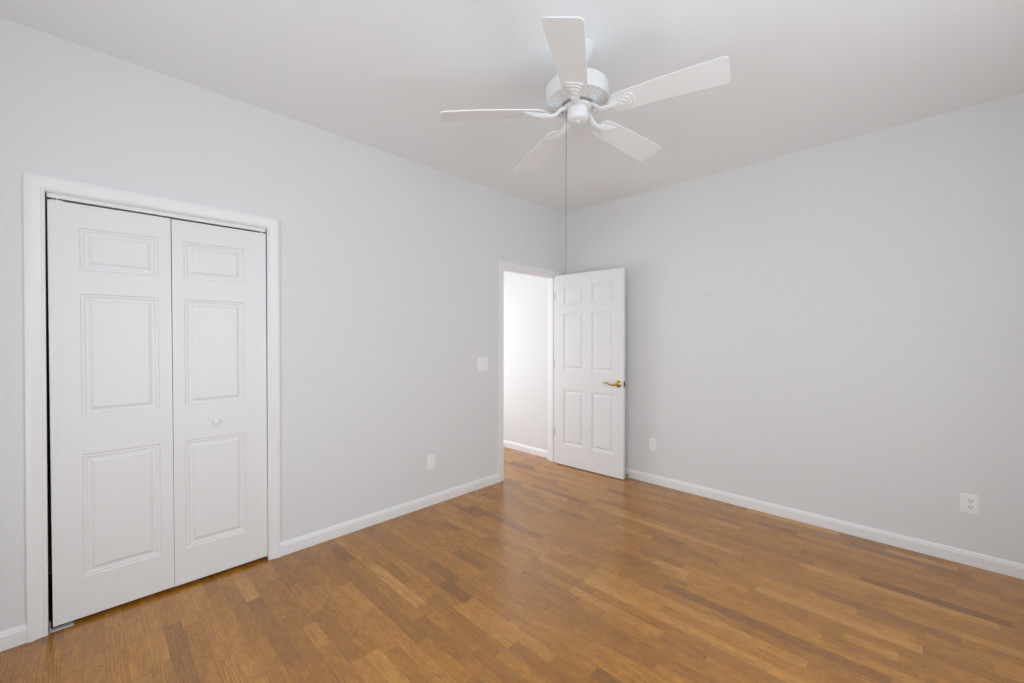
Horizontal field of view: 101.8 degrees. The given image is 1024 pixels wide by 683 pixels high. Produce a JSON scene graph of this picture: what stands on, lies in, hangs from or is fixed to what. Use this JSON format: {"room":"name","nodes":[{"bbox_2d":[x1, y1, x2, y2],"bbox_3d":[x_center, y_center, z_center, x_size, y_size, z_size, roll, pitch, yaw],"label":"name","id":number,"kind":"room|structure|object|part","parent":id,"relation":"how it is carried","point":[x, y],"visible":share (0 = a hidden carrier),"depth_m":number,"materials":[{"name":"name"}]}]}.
{"room":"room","nodes":[
{"label":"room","id":0,"kind":"room"},
{"bbox_2d":[0,17,562,631],"bbox_3d":[-1.073,-0.039,3.085,0.120,2.767,4.570,0,1,45],"label":"wall","id":1,"kind":"structure","parent":0,"point":[388,262],"depth_m":2.78,"materials":[{"name":"white paint"}]},
{"bbox_2d":[23,171,279,642],"bbox_3d":[-1.861,0.295,2.275,0.138,2.111,1.036,0,1,45],"label":"door frame","id":2,"kind":"structure","parent":1,"relation":"attached to","point":[34,185],"depth_m":1.90,"materials":[{"name":"white paint"}]},
{"bbox_2d":[46,192,267,632],"bbox_3d":[-1.830,0.330,2.248,0.068,2.042,0.906,0,1,45],"label":"door","id":3,"kind":"structure","parent":1,"relation":"in","point":[158,368],"depth_m":2.19,"materials":[{"name":"white paint"}]},
{"bbox_3d":[-1.686,0.455,2.371,0.034,0.033,0.033,0,1,45],"label":"knob","id":4,"kind":"part","parent":3,"relation":"part of","materials":[{"name":"white paint"}]},
{"bbox_2d":[0,474,498,651],"bbox_3d":[-1.336,1.306,2.733,0.013,0.082,3.446,0,1,45],"label":"baseboard","id":5,"kind":"structure","parent":1,"relation":"attached to","point":[15,636],"depth_m":2.96,"materials":[{"name":"white paint"}]},
{"bbox_2d":[428,454,434,469],"bbox_3d":[-0.662,0.991,3.420,0.007,0.118,0.072,0,1,45],"label":"wall outlet","id":6,"kind":"object","parent":1,"relation":"attached to","point":[431,458],"visible":1,"depth_m":3.42,"materials":[{"name":"white plastic"}]},
{"bbox_2d":[478,358,487,371],"bbox_3d":[-0.262,0.212,3.811,0.018,0.122,0.124,0,1,45],"label":"light switch","id":7,"kind":"object","parent":1,"relation":"attached to","point":[482,362],"visible":1,"depth_m":3.81,"materials":[{"name":"white plastic"}]},
{"bbox_2d":[498,260,560,481],"bbox_3d":[0.159,0.282,4.338,0.157,2.109,0.950,0,1,45],"label":"door frame","id":8,"kind":"structure","parent":1,"relation":"attached to","point":[501,264],"depth_m":4.37,"materials":[{"name":"white paint"}]},
{"bbox_2d":[554,267,625,478],"bbox_3d":[0.770,0.307,4.302,0.868,2.043,0.145,0,1,42],"label":"door","id":9,"kind":"structure","parent":1,"relation":"in","point":[589,361],"depth_m":4.24,"materials":[{"name":"white paint"}]},
{"bbox_2d":[46,196,547,574],"bbox_3d":[-1.567,-0.045,3.916,1.750,2.767,4.320,0,1,45],"label":"wall","id":10,"kind":"structure","parent":0,"point":[525,296],"depth_m":4.97,"materials":[{"name":"white paint"}]},
{"bbox_2d":[504,440,546,457],"bbox_3d":[-1.031,1.294,4.385,1.630,0.082,2.568,0,1,45],"label":"baseboard","id":11,"kind":"structure","parent":10,"relation":"attached to","point":[520,447],"depth_m":4.99,"materials":[{"name":"white paint"}]},
{"bbox_2d":[0,447,1023,682],"bbox_3d":[-0.276,1.381,2.394,5.740,0.060,4.690,0,1,45],"label":"floor","id":12,"kind":"structure","parent":0,"point":[547,572],"depth_m":2.11,"materials":[{"name":"brown wood"}]},
{"bbox_2d":[0,0,1023,213],"bbox_3d":[-0.275,-1.456,2.373,5.740,0.080,4.690,0,1,45],"label":"ceiling","id":13,"kind":"structure","parent":0,"point":[379,74],"depth_m":2.14,"materials":[{"name":"white paint"}]},
{"bbox_2d":[440,16,730,273],"bbox_3d":[0.353,-0.871,2.046,1.283,1.086,1.256,0,1,45],"label":"ceiling fan","id":14,"kind":"object","parent":13,"relation":"hanging from","point":[578,92],"visible":1,"depth_m":1.91,"materials":[{"name":"white wood"}]},
{"bbox_3d":[-0.091,-1.083,1.997,0.494,0.062,0.145,0,0,-5],"label":"blade","id":15,"kind":"part","parent":14,"relation":"part of","materials":[{"name":"white wood"}]},
{"bbox_3d":[0.164,-1.090,2.410,0.144,0.061,0.495,0,0,-23],"label":"blade","id":16,"kind":"part","parent":14,"relation":"part of","materials":[{"name":"white wood"}]},
{"bbox_3d":[0.200,-1.111,2.019,0.129,0.065,0.038,0,0,-5],"label":"arm","id":17,"kind":"part","parent":14,"relation":"part of","materials":[{"name":"white metal"}]},
{"bbox_3d":[0.274,-1.113,2.140,0.038,0.063,0.130,0,0,-22],"label":"arm","id":18,"kind":"part","parent":14,"relation":"part of","materials":[{"name":"white metal"}]},
{"bbox_3d":[0.225,-1.092,1.627,0.146,0.047,0.495,0,0,14],"label":"blade","id":19,"kind":"part","parent":14,"relation":"part of","materials":[{"name":"white wood"}]},
{"bbox_3d":[0.264,-0.732,2.031,0.004,0.773,0.004,0,1,45],"label":"pull chain","id":20,"kind":"part","parent":14,"relation":"part of","materials":[{"name":"grey metal"}]},
{"bbox_3d":[0.292,-1.114,1.912,0.038,0.061,0.130,0,0,13],"label":"arm","id":21,"kind":"part","parent":14,"relation":"part of","materials":[{"name":"white metal"}]},
{"bbox_3d":[0.411,-1.117,2.107,0.130,0.059,0.038,0,1,-40],"label":"arm","id":22,"kind":"part","parent":14,"relation":"part of","materials":[{"name":"white metal"}]},
{"bbox_3d":[0.422,-1.117,1.966,0.131,0.057,0.038,0,1,31],"label":"arm","id":23,"kind":"part","parent":14,"relation":"part of","materials":[{"name":"white metal"}]},
{"bbox_3d":[0.633,-1.104,2.297,0.495,0.047,0.144,0,1,-40],"label":"blade","id":24,"kind":"part","parent":14,"relation":"part of","materials":[{"name":"white wood"}]},
{"bbox_3d":[0.673,-1.107,1.814,0.495,0.039,0.145,0,1,32],"label":"blade","id":25,"kind":"part","parent":14,"relation":"part of","materials":[{"name":"white wood"}]},
{"bbox_2d":[563,93,1023,563],"bbox_3d":[1.951,-0.039,3.398,3.990,2.767,0.120,0,1,45],"label":"wall","id":26,"kind":"structure","parent":0,"point":[853,352],"depth_m":2.93,"materials":[{"name":"white paint"}]},
{"bbox_2d":[649,438,655,450],"bbox_3d":[1.326,0.974,3.931,0.072,0.116,0.007,0,1,45],"label":"wall outlet","id":27,"kind":"object","parent":26,"relation":"attached to","point":[652,442],"visible":1,"depth_m":3.93,"materials":[{"name":"white plastic"}]},
{"bbox_2d":[625,468,1023,579],"bbox_3d":[1.904,1.304,3.360,3.750,0.082,0.013,0,1,45],"label":"baseboard","id":28,"kind":"structure","parent":26,"relation":"attached to","point":[989,563],"depth_m":2.90,"materials":[{"name":"white paint"}]},
{"bbox_2d":[960,493,979,515],"bbox_3d":[2.765,0.983,2.513,0.080,0.118,0.008,0,1,45],"label":"wall outlet","id":29,"kind":"object","parent":26,"relation":"attached to","point":[969,503],"visible":1,"depth_m":2.51,"materials":[{"name":"white plastic"}]},
{"bbox_2d":[966,505,974,509],"bbox_3d":[2.766,1.002,2.509,0.034,0.024,0.002,0,1,45],"label":"receptacle","id":30,"kind":"object","parent":29,"relation":"attached to","point":[968,507],"depth_m":2.51,"materials":[{"name":"grey plastic"}]},
{"bbox_2d":[966,499,974,503],"bbox_3d":[2.766,0.963,2.509,0.034,0.024,0.002,0,1,45],"label":"receptacle","id":31,"kind":"object","parent":29,"relation":"attached to","point":[968,501],"depth_m":2.51,"materials":[{"name":"grey plastic"}]}
]}

